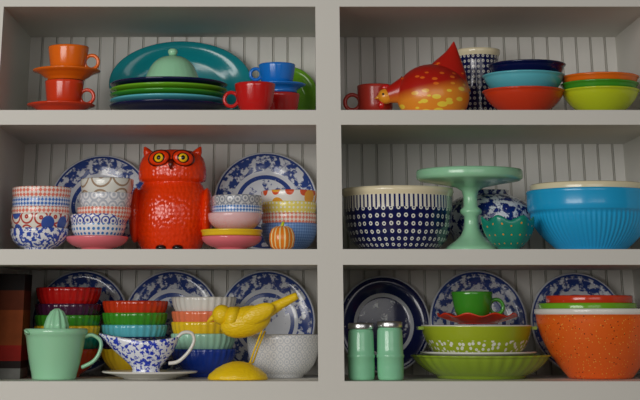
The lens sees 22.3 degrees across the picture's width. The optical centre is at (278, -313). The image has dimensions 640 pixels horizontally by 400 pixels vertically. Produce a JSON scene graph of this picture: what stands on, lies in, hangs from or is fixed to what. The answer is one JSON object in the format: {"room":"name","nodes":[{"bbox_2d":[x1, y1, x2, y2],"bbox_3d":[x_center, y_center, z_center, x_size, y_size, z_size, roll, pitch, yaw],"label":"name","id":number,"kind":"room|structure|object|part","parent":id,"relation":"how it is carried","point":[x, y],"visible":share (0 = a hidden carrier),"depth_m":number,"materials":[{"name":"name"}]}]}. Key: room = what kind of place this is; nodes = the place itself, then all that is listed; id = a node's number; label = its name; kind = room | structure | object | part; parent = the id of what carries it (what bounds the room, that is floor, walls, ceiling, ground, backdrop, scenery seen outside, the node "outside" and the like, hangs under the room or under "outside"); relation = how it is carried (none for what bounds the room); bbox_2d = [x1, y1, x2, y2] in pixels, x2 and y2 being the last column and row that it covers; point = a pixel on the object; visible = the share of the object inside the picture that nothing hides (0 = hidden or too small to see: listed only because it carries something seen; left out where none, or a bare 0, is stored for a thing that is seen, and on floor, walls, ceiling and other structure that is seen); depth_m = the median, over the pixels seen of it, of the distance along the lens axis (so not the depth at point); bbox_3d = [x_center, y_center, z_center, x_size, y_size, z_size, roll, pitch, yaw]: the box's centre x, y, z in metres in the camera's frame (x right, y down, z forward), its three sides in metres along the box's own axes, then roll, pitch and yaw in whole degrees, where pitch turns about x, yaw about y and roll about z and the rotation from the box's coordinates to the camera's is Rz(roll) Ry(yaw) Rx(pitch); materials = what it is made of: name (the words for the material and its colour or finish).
{"room":"kitchen","nodes":[
{"label":"kitchen","id":0,"kind":"room"},
{"bbox_3d":[0.151,1.847,1.486,4.800,0.080,5.200,0,-21,0],"label":"floor","id":1,"kind":"structure","parent":0,"visible":0},
{"bbox_2d":[0,0,639,399],"bbox_3d":[0.120,1.664,3.869,1.783,1.982,0.630,0,-21,0],"label":"china cabinet","id":2,"kind":"object","parent":1,"relation":"on","point":[342,45],"visible":0.62,"depth_m":4.15,"materials":[{"name":"white paint"}]},
{"bbox_2d":[0,274,31,378],"bbox_3d":[-0.646,1.546,3.938,0.067,0.234,0.120,0,-21,0],"label":"cookbook","id":3,"kind":"object","parent":2,"relation":"on","point":[15,289],"visible":1,"depth_m":3.89,"materials":[{"name":"brown paper"}]},
{"bbox_2d":[10,227,68,248],"bbox_3d":[-0.581,1.337,3.936,0.141,0.051,0.141,0,-21,0],"label":"rice bowl","id":4,"kind":"object","parent":2,"relation":"on","point":[24,237],"visible":0.88,"depth_m":3.89,"materials":[{"name":"white ceramic"}]},
{"bbox_2d":[11,213,69,227],"bbox_3d":[-0.581,1.312,3.946,0.144,0.062,0.144,0,-21,0],"label":"rice bowl","id":5,"kind":"object","parent":4,"relation":"on","point":[57,220],"visible":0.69,"depth_m":3.90,"materials":[{"name":"white ceramic"}]},
{"bbox_2d":[11,206,69,213],"bbox_3d":[-0.581,1.297,3.952,0.141,0.062,0.141,0,-21,0],"label":"rice bowl","id":6,"kind":"object","parent":5,"relation":"on","point":[17,209],"visible":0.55,"depth_m":3.90,"materials":[{"name":"white ceramic"}]},
{"bbox_2d":[12,196,69,206],"bbox_3d":[-0.581,1.276,3.960,0.141,0.062,0.141,0,-21,0],"label":"rice bowl","id":7,"kind":"object","parent":6,"relation":"on","point":[28,200],"visible":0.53,"depth_m":3.91,"materials":[{"name":"white ceramic"}]},
{"bbox_2d":[12,186,70,197],"bbox_3d":[-0.581,1.254,3.969,0.144,0.062,0.144,0,-21,0],"label":"rice bowl","id":8,"kind":"object","parent":7,"relation":"on","point":[19,191],"visible":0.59,"depth_m":3.92,"materials":[{"name":"white ceramic"}]},
{"bbox_2d":[27,100,94,109],"bbox_3d":[-0.543,1.050,4.042,0.170,0.026,0.170,0,-21,0],"label":"saucer","id":9,"kind":"object","parent":2,"relation":"on","point":[38,105],"visible":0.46,"depth_m":3.99,"materials":[{"name":"red ceramic"}]},
{"bbox_2d":[45,79,95,102],"bbox_3d":[-0.530,1.018,4.050,0.113,0.074,0.098,-15,-26,33],"label":"tea cup","id":10,"kind":"object","parent":9,"relation":"on","point":[56,89],"visible":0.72,"depth_m":4.02,"materials":[{"name":"red ceramic"}]},
{"bbox_2d":[32,65,100,80],"bbox_3d":[-0.533,0.972,4.073,0.170,0.026,0.170,0,-21,0],"label":"saucer","id":11,"kind":"object","parent":10,"relation":"on","point":[82,73],"visible":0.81,"depth_m":4.03,"materials":[{"name":"orange ceramic"}]},
{"bbox_2d":[48,44,99,68],"bbox_3d":[-0.525,0.939,4.081,0.116,0.074,0.102,-15,-26,34],"label":"tea cup","id":12,"kind":"object","parent":11,"relation":"on","point":[59,54],"visible":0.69,"depth_m":4.05,"materials":[{"name":"orange ceramic"}]},
{"bbox_2d":[24,308,102,379],"bbox_3d":[-0.524,1.548,3.836,0.165,0.156,0.155,-16,-26,35],"label":"juicer","id":13,"kind":"object","parent":2,"relation":"on","point":[55,350],"visible":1,"depth_m":3.79,"materials":[{"name":"green glass"}]},
{"bbox_2d":[31,270,125,372],"bbox_3d":[-0.508,1.619,4.152,0.249,0.246,0.057,-1,-21,2],"label":"decorative plate","id":14,"kind":"object","parent":2,"relation":"on","point":[110,290],"visible":0.19,"depth_m":4.19,"materials":[{"name":"white ceramic"}]},
{"bbox_2d":[76,348,97,376],"bbox_3d":[-0.524,1.658,3.992,0.163,0.064,0.163,16,-26,-36],"label":"bowl","id":15,"kind":"object","parent":2,"relation":"on","point":[88,355],"visible":0.18,"depth_m":3.96,"materials":[{"name":"red ceramic"}]},
{"bbox_2d":[83,336,99,348],"bbox_3d":[-0.524,1.637,4.000,0.163,0.074,0.163,16,-26,-36],"label":"bowl","id":16,"kind":"object","parent":15,"relation":"on","point":[90,342],"visible":0.13,"depth_m":3.97,"materials":[{"name":"teal ceramic"}]},
{"bbox_2d":[34,326,99,334],"bbox_3d":[-0.524,1.614,4.009,0.163,0.074,0.163,16,-26,-36],"label":"bowl","id":17,"kind":"object","parent":16,"relation":"on","point":[91,329],"visible":0.18,"depth_m":3.98,"materials":[{"name":"yellow ceramic"}]},
{"bbox_2d":[34,315,100,325],"bbox_3d":[-0.524,1.591,4.018,0.163,0.074,0.163,16,-26,-36],"label":"bowl","id":18,"kind":"object","parent":17,"relation":"on","point":[73,320],"visible":0.3,"depth_m":3.97,"materials":[{"name":"green ceramic"}]},
{"bbox_2d":[35,304,100,314],"bbox_3d":[-0.524,1.567,4.027,0.163,0.074,0.163,16,-26,-36],"label":"bowl","id":19,"kind":"object","parent":18,"relation":"on","point":[41,309],"visible":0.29,"depth_m":3.97,"materials":[{"name":"purple ceramic"}]},
{"bbox_2d":[36,287,101,303],"bbox_3d":[-0.524,1.531,4.041,0.163,0.074,0.163,16,-26,-36],"label":"bowl","id":20,"kind":"object","parent":19,"relation":"on","point":[45,295],"visible":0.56,"depth_m":3.99,"materials":[{"name":"red ceramic"}]},
{"bbox_2d":[66,235,127,248],"bbox_3d":[-0.441,1.347,3.938,0.151,0.033,0.151,0,-21,0],"label":"rice bowl","id":21,"kind":"object","parent":2,"relation":"on","point":[79,241],"visible":0.91,"depth_m":3.89,"materials":[{"name":"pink ceramic"}]},
{"bbox_2d":[71,223,125,235],"bbox_3d":[-0.439,1.326,3.946,0.132,0.052,0.132,0,-21,0],"label":"rice bowl","id":22,"kind":"object","parent":21,"relation":"on","point":[79,228],"visible":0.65,"depth_m":3.90,"materials":[{"name":"white ceramic"}]},
{"bbox_2d":[70,213,126,223],"bbox_3d":[-0.439,1.309,3.952,0.139,0.052,0.139,0,-21,0],"label":"rice bowl","id":23,"kind":"object","parent":22,"relation":"on","point":[82,217],"visible":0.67,"depth_m":3.90,"materials":[{"name":"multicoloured ceramic"}]},
{"bbox_2d":[77,206,130,220],"bbox_3d":[-0.427,1.293,3.959,0.132,0.052,0.132,0,-21,0],"label":"rice bowl","id":24,"kind":"object","parent":23,"relation":"on","point":[123,212],"visible":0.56,"depth_m":3.92,"materials":[{"name":"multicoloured ceramic"}]},
{"bbox_2d":[79,192,131,206],"bbox_3d":[-0.424,1.268,3.969,0.129,0.062,0.129,0,-21,0],"label":"rice bowl","id":25,"kind":"object","parent":24,"relation":"on","point":[85,198],"visible":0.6,"depth_m":3.92,"materials":[{"name":"ceramic"}]},
{"bbox_2d":[81,177,133,192],"bbox_3d":[-0.422,1.239,3.980,0.129,0.068,0.129,0,-21,0],"label":"rice bowl","id":26,"kind":"object","parent":25,"relation":"on","point":[94,184],"visible":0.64,"depth_m":3.94,"materials":[{"name":"white ceramic"}]},
{"bbox_2d":[54,155,142,240],"bbox_3d":[-0.466,1.336,4.222,0.262,0.243,0.101,-1,-21,3],"label":"decorative plate","id":27,"kind":"object","parent":2,"relation":"on","point":[99,165],"visible":0.19,"depth_m":4.28,"materials":[{"name":"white ceramic"}]},
{"bbox_2d":[101,349,131,369],"bbox_3d":[-0.359,1.664,4.006,0.163,0.064,0.163,16,-26,-36],"label":"bowl","id":28,"kind":"object","parent":2,"relation":"on","point":[110,357],"visible":0.22,"depth_m":3.96,"materials":[{"name":"yellow ceramic"}]},
{"bbox_2d":[101,336,166,348],"bbox_3d":[-0.359,1.642,4.014,0.163,0.074,0.163,16,-26,-36],"label":"bowl","id":29,"kind":"object","parent":28,"relation":"on","point":[105,345],"visible":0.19,"depth_m":3.97,"materials":[{"name":"ceramic"}]},
{"bbox_2d":[101,325,167,336],"bbox_3d":[-0.359,1.617,4.024,0.163,0.074,0.163,16,-26,-36],"label":"bowl","id":30,"kind":"object","parent":29,"relation":"on","point":[114,330],"visible":0.31,"depth_m":3.97,"materials":[{"name":"teal ceramic"}]},
{"bbox_2d":[102,313,167,324],"bbox_3d":[-0.359,1.591,4.034,0.163,0.074,0.163,16,-26,-36],"label":"bowl","id":31,"kind":"object","parent":30,"relation":"on","point":[108,318],"visible":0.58,"depth_m":3.98,"materials":[{"name":"green ceramic"}]},
{"bbox_2d":[102,301,167,312],"bbox_3d":[-0.359,1.566,4.044,0.163,0.074,0.163,16,-26,-36],"label":"bowl","id":32,"kind":"object","parent":31,"relation":"on","point":[108,306],"visible":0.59,"depth_m":3.99,"materials":[{"name":"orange ceramic"}]},
{"bbox_2d":[102,369,197,379],"bbox_3d":[-0.305,1.624,3.840,0.227,0.018,0.227,0,-21,0],"label":"saucer","id":33,"kind":"object","parent":2,"relation":"on","point":[164,374],"visible":0.96,"depth_m":3.78,"materials":[{"name":"white ceramic"}]},
{"bbox_2d":[99,330,195,371],"bbox_3d":[-0.314,1.579,3.858,0.232,0.099,0.100,0,-21,0],"label":"gravy boat","id":34,"kind":"object","parent":33,"relation":"on","point":[141,355],"visible":0.84,"depth_m":3.83,"materials":[{"name":"white ceramic"}]},
{"bbox_2d":[0,126,315,143],"bbox_3d":[-0.286,1.126,4.152,0.789,0.034,0.450,0,-21,0],"label":"shelf","id":35,"kind":"object","parent":2,"relation":"attached to","point":[13,134],"depth_m":4.13,"materials":[{"name":"white paint"}]},
{"bbox_2d":[0,265,316,269],"bbox_3d":[-0.286,1.423,4.037,0.789,0.034,0.450,0,-21,0],"label":"shelf","id":36,"kind":"object","parent":2,"relation":"attached to","point":[2,267],"depth_m":4.01,"materials":[{"name":"white paint"}]},
{"bbox_2d":[0,375,317,380],"bbox_3d":[-0.286,1.757,3.908,0.789,0.180,0.450,0,-21,0],"label":"shelf","id":37,"kind":"object","parent":2,"relation":"attached to","point":[82,377],"depth_m":3.82,"materials":[{"name":"white paint"}]},
{"bbox_3d":[-0.296,0.737,4.051,0.771,0.120,0.020,0,-21,0],"label":"rail","id":38,"kind":"part","parent":2,"relation":"part of","materials":[{"name":"white paint"}]},
{"bbox_2d":[109,99,226,109],"bbox_3d":[-0.280,1.073,4.108,0.299,0.031,0.299,0,-21,0],"label":"dinner plate","id":39,"kind":"object","parent":2,"relation":"on","point":[140,104],"visible":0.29,"depth_m":4.01,"materials":[{"name":"blue ceramic"}]},
{"bbox_2d":[109,93,227,103],"bbox_3d":[-0.280,1.061,4.113,0.299,0.031,0.299,0,-21,0],"label":"dinner plate","id":40,"kind":"object","parent":39,"relation":"on","point":[146,95],"visible":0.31,"depth_m":4.00,"materials":[{"name":"teal ceramic"}]},
{"bbox_2d":[110,87,227,97],"bbox_3d":[-0.280,1.048,4.118,0.299,0.031,0.299,0,-21,0],"label":"dinner plate","id":41,"kind":"object","parent":40,"relation":"on","point":[158,89],"visible":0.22,"depth_m":4.01,"materials":[{"name":"green ceramic"}]},
{"bbox_2d":[110,82,227,92],"bbox_3d":[-0.280,1.036,4.123,0.299,0.031,0.299,0,-21,0],"label":"dinner plate","id":42,"kind":"object","parent":41,"relation":"on","point":[142,84],"visible":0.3,"depth_m":4.01,"materials":[{"name":"green ceramic"}]},
{"bbox_2d":[110,76,227,87],"bbox_3d":[-0.280,1.023,4.128,0.299,0.031,0.299,0,-21,0],"label":"dinner plate","id":43,"kind":"object","parent":42,"relation":"on","point":[151,78],"visible":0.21,"depth_m":4.02,"materials":[{"name":"blue ceramic"}]},
{"bbox_2d":[146,48,198,77],"bbox_3d":[-0.272,0.976,4.146,0.142,0.108,0.142,0,-21,0],"label":"butter dish","id":44,"kind":"object","parent":43,"relation":"on","point":[171,65],"visible":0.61,"depth_m":4.10,"materials":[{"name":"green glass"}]},
{"bbox_2d":[129,147,212,248],"bbox_3d":[-0.269,1.286,4.084,0.212,0.254,0.170,0,-21,0],"label":"cookie jar","id":45,"kind":"object","parent":2,"relation":"on","point":[171,207],"visible":0.93,"depth_m":4.02,"materials":[{"name":"orange ceramic"}]},
{"bbox_2d":[128,270,214,369],"bbox_3d":[-0.274,1.619,4.152,0.249,0.246,0.057,-1,-21,2],"label":"decorative plate","id":46,"kind":"object","parent":2,"relation":"on","point":[164,285],"visible":0.27,"depth_m":4.19,"materials":[{"name":"white ceramic"}]},
{"bbox_2d":[109,41,251,109],"bbox_3d":[-0.264,1.060,4.358,0.382,0.224,0.066,0,-21,0],"label":"oval platter","id":47,"kind":"object","parent":2,"relation":"on","point":[209,61],"visible":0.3,"depth_m":4.38,"materials":[{"name":"teal ceramic"}]},
{"bbox_2d":[171,348,235,376],"bbox_3d":[-0.186,1.658,3.992,0.160,0.064,0.160,-16,-26,36],"label":"bowl","id":48,"kind":"object","parent":2,"relation":"on","point":[205,361],"visible":0.7,"depth_m":3.94,"materials":[{"name":"blue ceramic"}]},
{"bbox_2d":[171,333,235,348],"bbox_3d":[-0.186,1.630,4.003,0.160,0.074,0.160,-16,-26,36],"label":"bowl","id":49,"kind":"object","parent":48,"relation":"on","point":[203,341],"visible":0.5,"depth_m":3.95,"materials":[{"name":"green ceramic"}]},
{"bbox_2d":[171,322,222,333],"bbox_3d":[-0.186,1.605,4.013,0.160,0.074,0.160,-16,-26,36],"label":"bowl","id":50,"kind":"object","parent":49,"relation":"on","point":[177,327],"visible":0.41,"depth_m":3.95,"materials":[{"name":"yellow ceramic"}]},
{"bbox_2d":[172,311,213,321],"bbox_3d":[-0.186,1.583,4.021,0.160,0.074,0.160,-16,-26,36],"label":"bowl","id":51,"kind":"object","parent":50,"relation":"on","point":[177,316],"visible":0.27,"depth_m":3.96,"materials":[{"name":"orange ceramic"}]},
{"bbox_2d":[172,297,235,310],"bbox_3d":[-0.186,1.552,4.033,0.160,0.074,0.160,-16,-26,36],"label":"bowl","id":52,"kind":"object","parent":51,"relation":"on","point":[179,303],"visible":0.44,"depth_m":3.98,"materials":[{"name":"white ceramic"}]},
{"bbox_2d":[202,235,261,248],"bbox_3d":[-0.114,1.342,3.924,0.146,0.032,0.146,0,-21,0],"label":"rice bowl","id":53,"kind":"object","parent":2,"relation":"on","point":[216,241],"visible":0.94,"depth_m":3.88,"materials":[{"name":"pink ceramic"}]},
{"bbox_2d":[201,228,262,235],"bbox_3d":[-0.114,1.320,3.932,0.151,0.014,0.151,0,-21,0],"label":"dessert plate","id":54,"kind":"object","parent":53,"relation":"on","point":[226,231],"visible":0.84,"depth_m":3.87,"materials":[{"name":"yellow ceramic"}]},
{"bbox_2d":[208,212,261,228],"bbox_3d":[-0.107,1.299,3.940,0.131,0.046,0.131,0,-21,0],"label":"rice bowl","id":55,"kind":"object","parent":54,"relation":"on","point":[219,220],"visible":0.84,"depth_m":3.90,"materials":[{"name":"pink ceramic"}]},
{"bbox_2d":[212,204,261,213],"bbox_3d":[-0.102,1.289,3.944,0.121,0.060,0.122,0,-21,0],"label":"rice bowl","id":56,"kind":"object","parent":55,"relation":"on","point":[224,207],"visible":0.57,"depth_m":3.90,"materials":[{"name":"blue ceramic"}]},
{"bbox_2d":[212,194,261,204],"bbox_3d":[-0.102,1.268,3.952,0.121,0.062,0.122,0,-21,0],"label":"rice bowl","id":57,"kind":"object","parent":56,"relation":"on","point":[225,198],"visible":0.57,"depth_m":3.91,"materials":[{"name":"white ceramic"}]},
{"bbox_2d":[223,81,274,109],"bbox_3d":[-0.065,1.019,4.028,0.116,0.074,0.102,16,-26,-35],"label":"tea cup","id":58,"kind":"object","parent":2,"relation":"on","point":[250,95],"visible":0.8,"depth_m":4.00,"materials":[{"name":"red ceramic"}]},
{"bbox_2d":[207,292,298,379],"bbox_3d":[-0.062,1.529,3.835,0.219,0.192,0.113,0,-21,0],"label":"bird figurine","id":59,"kind":"object","parent":2,"relation":"on","point":[245,321],"visible":1,"depth_m":3.82,"materials":[{"name":"yellow ceramic"}]},
{"bbox_2d":[214,152,316,248],"bbox_3d":[-0.035,1.332,4.223,0.269,0.250,0.104,-1,-21,3],"label":"decorative plate","id":60,"kind":"object","parent":2,"relation":"on","point":[252,174],"visible":0.44,"depth_m":4.28,"materials":[{"name":"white ceramic"}]},
{"bbox_2d":[224,270,314,362],"bbox_3d":[-0.032,1.619,4.152,0.249,0.246,0.057,-1,-21,2],"label":"decorative plate","id":61,"kind":"object","parent":2,"relation":"on","point":[263,286],"visible":0.43,"depth_m":4.18,"materials":[{"name":"white ceramic"}]},
{"bbox_2d":[269,221,294,248],"bbox_3d":[0.007,1.312,3.892,0.062,0.065,0.062,0,-21,0],"label":"figurine","id":62,"kind":"object","parent":2,"relation":"on","point":[280,237],"visible":0.88,"depth_m":3.87,"materials":[{"name":"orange ceramic"}]},
{"bbox_2d":[247,334,317,377],"bbox_3d":[0.010,1.622,3.944,0.175,0.097,0.175,0,-21,0],"label":"bowl","id":63,"kind":"object","parent":2,"relation":"on","point":[278,355],"visible":0.84,"depth_m":3.88,"materials":[{"name":"white ceramic"}]},
{"bbox_2d":[270,91,299,109],"bbox_3d":[-0.004,1.083,4.187,0.117,0.070,0.104,-4,-22,11],"label":"tea cup","id":64,"kind":"object","parent":2,"relation":"on","point":[282,100],"visible":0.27,"depth_m":4.15,"materials":[{"name":"red ceramic"}]},
{"bbox_2d":[265,81,305,92],"bbox_3d":[0.001,1.038,4.203,0.137,0.024,0.137,0,-21,0],"label":"saucer","id":65,"kind":"object","parent":64,"relation":"on","point":[286,86],"visible":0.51,"depth_m":4.16,"materials":[{"name":"blue ceramic"}]},
{"bbox_2d":[249,62,294,80],"bbox_3d":[-0.009,1.008,4.210,0.106,0.064,0.096,16,-26,-36],"label":"tea cup","id":66,"kind":"object","parent":65,"relation":"on","point":[268,71],"visible":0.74,"depth_m":4.18,"materials":[{"name":"blue ceramic"}]},
{"bbox_2d":[261,222,316,248],"bbox_3d":[0.025,1.366,4.032,0.140,0.068,0.140,0,-21,0],"label":"rice bowl","id":67,"kind":"object","parent":2,"relation":"on","point":[305,233],"visible":0.62,"depth_m":3.99,"materials":[{"name":"ceramic"}]},
{"bbox_2d":[262,212,315,222],"bbox_3d":[0.025,1.341,4.042,0.137,0.062,0.137,0,-21,0],"label":"rice bowl","id":68,"kind":"object","parent":67,"relation":"on","point":[275,216],"visible":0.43,"depth_m":3.99,"materials":[{"name":"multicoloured ceramic"}]},
{"bbox_2d":[262,201,315,212],"bbox_3d":[0.025,1.316,4.052,0.137,0.062,0.137,0,-21,0],"label":"rice bowl","id":69,"kind":"object","parent":68,"relation":"on","point":[269,206],"visible":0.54,"depth_m":4.00,"materials":[{"name":"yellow ceramic"}]},
{"bbox_2d":[261,189,316,201],"bbox_3d":[0.025,1.291,4.061,0.140,0.062,0.140,0,-21,0],"label":"rice bowl","id":70,"kind":"object","parent":69,"relation":"on","point":[277,194],"visible":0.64,"depth_m":4.01,"materials":[{"name":"white ceramic"}]},
{"bbox_2d":[293,67,315,109],"bbox_3d":[0.023,1.096,4.356,0.162,0.160,0.048,-1,-21,2],"label":"salad plate","id":71,"kind":"object","parent":2,"relation":"on","point":[307,100],"visible":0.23,"depth_m":4.36,"materials":[{"name":"green ceramic"}]},
{"bbox_2d":[347,323,374,379],"bbox_3d":[0.192,1.551,3.800,0.065,0.124,0.065,-13,-25,30],"label":"salt shaker","id":72,"kind":"object","parent":2,"relation":"on","point":[361,362],"visible":1,"depth_m":3.78,"materials":[{"name":"green"}]},
{"bbox_2d":[343,83,392,109],"bbox_3d":[0.234,1.053,4.126,0.117,0.082,0.092,-13,-25,29],"label":"coffee mug","id":73,"kind":"object","parent":2,"relation":"on","point":[366,94],"visible":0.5,"depth_m":4.09,"materials":[{"name":"red ceramic"}]},
{"bbox_2d":[343,276,429,372],"bbox_3d":[0.268,1.625,4.150,0.236,0.233,0.055,-1,-21,2],"label":"decorative plate","id":74,"kind":"object","parent":2,"relation":"on","point":[374,299],"visible":0.66,"depth_m":4.17,"materials":[{"name":"blue ceramic"}]},
{"bbox_2d":[376,321,403,379],"bbox_3d":[0.260,1.550,3.800,0.065,0.127,0.065,-13,-25,30],"label":"pepper shaker","id":75,"kind":"object","parent":2,"relation":"on","point":[390,356],"visible":1,"depth_m":3.78,"materials":[{"name":"green"}]},
{"bbox_2d":[342,185,453,248],"bbox_3d":[0.294,1.313,4.005,0.278,0.146,0.278,0,-21,0],"label":"serving bowl","id":76,"kind":"object","parent":2,"relation":"on","point":[382,216],"visible":0.84,"depth_m":3.90,"materials":[{"name":"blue ceramic"}]},
{"bbox_2d":[375,42,470,109],"bbox_3d":[0.366,0.983,4.084,0.217,0.182,0.156,-11,-24,26],"label":"figurine","id":77,"kind":"object","parent":2,"relation":"on","point":[442,84],"visible":0.89,"depth_m":4.02,"materials":[{"name":"ceramic"}]},
{"bbox_2d":[416,166,522,248],"bbox_3d":[0.473,1.290,4.008,0.264,0.191,0.264,0,-21,0],"label":"cake stand","id":78,"kind":"object","parent":2,"relation":"on","point":[468,179],"visible":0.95,"depth_m":3.96,"materials":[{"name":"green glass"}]},
{"bbox_2d":[457,47,499,109],"bbox_3d":[0.524,1.045,4.253,0.118,0.188,0.118,0,-21,0],"label":"utensil crock","id":79,"kind":"object","parent":2,"relation":"on","point":[475,60],"visible":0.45,"depth_m":4.22,"materials":[{"name":"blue ceramic"}]},
{"bbox_2d":[430,270,527,324],"bbox_3d":[0.509,1.619,4.152,0.249,0.246,0.057,-1,-21,2],"label":"decorative plate","id":80,"kind":"object","parent":2,"relation":"on","point":[472,280],"visible":0.34,"depth_m":4.18,"materials":[{"name":"white ceramic"}]},
{"bbox_2d":[410,354,550,379],"bbox_3d":[0.485,1.630,3.903,0.338,0.052,0.338,0,-21,0],"label":"bowl","id":81,"kind":"object","parent":2,"relation":"on","point":[443,367],"visible":0.97,"depth_m":3.79,"materials":[{"name":"green ceramic"}]},
{"bbox_2d":[420,351,536,355],"bbox_3d":[0.480,1.609,3.911,0.280,0.022,0.280,0,-21,0],"label":"dinner plate","id":82,"kind":"object","parent":81,"relation":"on","point":[431,353],"visible":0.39,"depth_m":3.81,"materials":[{"name":"white ceramic"}]},
{"bbox_2d":[416,325,536,351],"bbox_3d":[0.478,1.577,3.924,0.285,0.073,0.268,0,-21,0],"label":"casserole dish","id":83,"kind":"object","parent":82,"relation":"on","point":[439,338],"visible":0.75,"depth_m":3.83,"materials":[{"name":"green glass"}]},
{"bbox_2d":[437,312,517,323],"bbox_3d":[0.481,1.530,3.942,0.194,0.026,0.194,5,-22,-12],"label":"dish","id":84,"kind":"object","parent":83,"relation":"on","point":[465,318],"visible":1,"depth_m":3.88,"materials":[{"name":"red ceramic"}]},
{"bbox_2d":[451,291,504,315],"bbox_3d":[0.476,1.503,3.948,0.115,0.067,0.101,-16,-26,35],"label":"tea cup","id":85,"kind":"object","parent":84,"relation":"on","point":[479,303],"visible":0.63,"depth_m":3.92,"materials":[{"name":"green ceramic"}]},
{"bbox_3d":[0.536,0.737,4.051,0.773,0.120,0.020,0,-21,0],"label":"rail","id":86,"kind":"part","parent":2,"relation":"part of","materials":[{"name":"white paint"}]},
{"bbox_2d":[341,126,639,143],"bbox_3d":[0.526,1.126,4.152,0.791,0.034,0.450,0,-21,0],"label":"shelf","id":87,"kind":"object","parent":2,"relation":"attached to","point":[349,134],"depth_m":4.14,"materials":[{"name":"white paint"}]},
{"bbox_2d":[448,189,533,241],"bbox_3d":[0.537,1.364,4.146,0.235,0.153,0.235,0,-21,0],"label":"ginger jar","id":88,"kind":"object","parent":2,"relation":"on","point":[492,202],"visible":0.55,"depth_m":4.08,"materials":[{"name":"blue ceramic"}]},
{"bbox_2d":[343,265,639,269],"bbox_3d":[0.526,1.423,4.037,0.791,0.034,0.450,0,-21,0],"label":"shelf","id":89,"kind":"object","parent":2,"relation":"attached to","point":[345,267],"depth_m":4.01,"materials":[{"name":"white paint"}]},
{"bbox_2d":[344,375,639,380],"bbox_3d":[0.526,1.757,3.908,0.791,0.180,0.450,0,-21,0],"label":"shelf","id":90,"kind":"object","parent":2,"relation":"attached to","point":[406,377],"depth_m":3.82,"materials":[{"name":"white paint"}]},
{"bbox_2d":[481,215,534,248],"bbox_3d":[0.553,1.315,3.918,0.130,0.079,0.119,0,-21,0],"label":"bowl","id":91,"kind":"object","parent":2,"relation":"on","point":[503,233],"visible":0.9,"depth_m":3.88,"materials":[{"name":"teal ceramic"}]},
{"bbox_2d":[482,86,564,109],"bbox_3d":[0.613,1.041,4.067,0.208,0.062,0.208,0,-21,0],"label":"bowl","id":92,"kind":"object","parent":2,"relation":"on","point":[507,97],"visible":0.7,"depth_m":4.00,"materials":[{"name":"red ceramic"}]},
{"bbox_2d":[482,70,564,87],"bbox_3d":[0.616,1.006,4.081,0.208,0.064,0.208,0,-21,0],"label":"bowl","id":93,"kind":"object","parent":92,"relation":"on","point":[508,77],"visible":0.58,"depth_m":4.01,"materials":[{"name":"teal ceramic"}]},
{"bbox_2d":[488,59,565,71],"bbox_3d":[0.629,0.985,4.110,0.196,0.062,0.196,0,-21,0],"label":"bowl","id":94,"kind":"object","parent":93,"relation":"on","point":[520,64],"visible":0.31,"depth_m":4.04,"materials":[{"name":"blue ceramic"}]},
{"bbox_2d":[530,272,614,367],"bbox_3d":[0.763,1.621,4.151,0.244,0.241,0.056,-1,-21,2],"label":"decorative plate","id":95,"kind":"object","parent":2,"relation":"on","point":[573,283],"visible":0.22,"depth_m":4.19,"materials":[{"name":"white ceramic"}]},
{"bbox_2d":[526,187,639,248],"bbox_3d":[0.766,1.315,4.005,0.307,0.142,0.307,19,-28,-40],"label":"mixing bowl","id":96,"kind":"object","parent":2,"relation":"on","point":[565,217],"visible":0.86,"depth_m":3.90,"materials":[{"name":"blue ceramic"}]},
{"bbox_2d":[529,180,639,189],"bbox_3d":[0.766,1.297,4.012,0.286,0.133,0.286,0,-21,0],"label":"mixing bowl","id":97,"kind":"object","parent":96,"relation":"in","point":[591,183],"visible":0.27,"depth_m":3.92,"materials":[{"name":"beige ceramic"}]},
{"bbox_2d":[534,308,639,378],"bbox_3d":[0.768,1.576,3.906,0.298,0.155,0.298,0,-21,0],"label":"mixing bowl","id":98,"kind":"object","parent":2,"relation":"on","point":[585,343],"visible":1,"depth_m":3.80,"materials":[{"name":"orange ceramic"}]},
{"bbox_2d":[538,303,636,308],"bbox_3d":[0.747,1.551,3.916,0.236,0.127,0.236,0,-21,0],"label":"mixing bowl","id":99,"kind":"object","parent":98,"relation":"in","point":[541,305],"visible":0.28,"depth_m":3.84,"materials":[{"name":"green ceramic"}]},
{"bbox_2d":[545,295,632,302],"bbox_3d":[0.752,1.528,3.925,0.209,0.112,0.209,0,-21,0],"label":"mixing bowl","id":100,"kind":"object","parent":99,"relation":"in","point":[550,298],"visible":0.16,"depth_m":3.86,"materials":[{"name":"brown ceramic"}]},
{"bbox_2d":[563,86,639,109],"bbox_3d":[0.805,1.040,4.067,0.198,0.062,0.198,0,-21,0],"label":"bowl","id":101,"kind":"object","parent":2,"relation":"on","point":[585,97],"visible":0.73,"depth_m":4.00,"materials":[{"name":"yellow ceramic"}]},
{"bbox_2d":[560,79,638,88],"bbox_3d":[0.805,1.025,4.073,0.195,0.064,0.195,0,-21,0],"label":"bowl","id":102,"kind":"object","parent":101,"relation":"on","point":[585,82],"visible":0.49,"depth_m":4.01,"materials":[{"name":"green ceramic"}]},
{"bbox_2d":[562,72,639,82],"bbox_3d":[0.807,1.010,4.079,0.198,0.064,0.198,0,-21,0],"label":"bowl","id":103,"kind":"object","parent":102,"relation":"on","point":[586,75],"visible":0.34,"depth_m":4.01,"materials":[{"name":"orange ceramic"}]}
]}

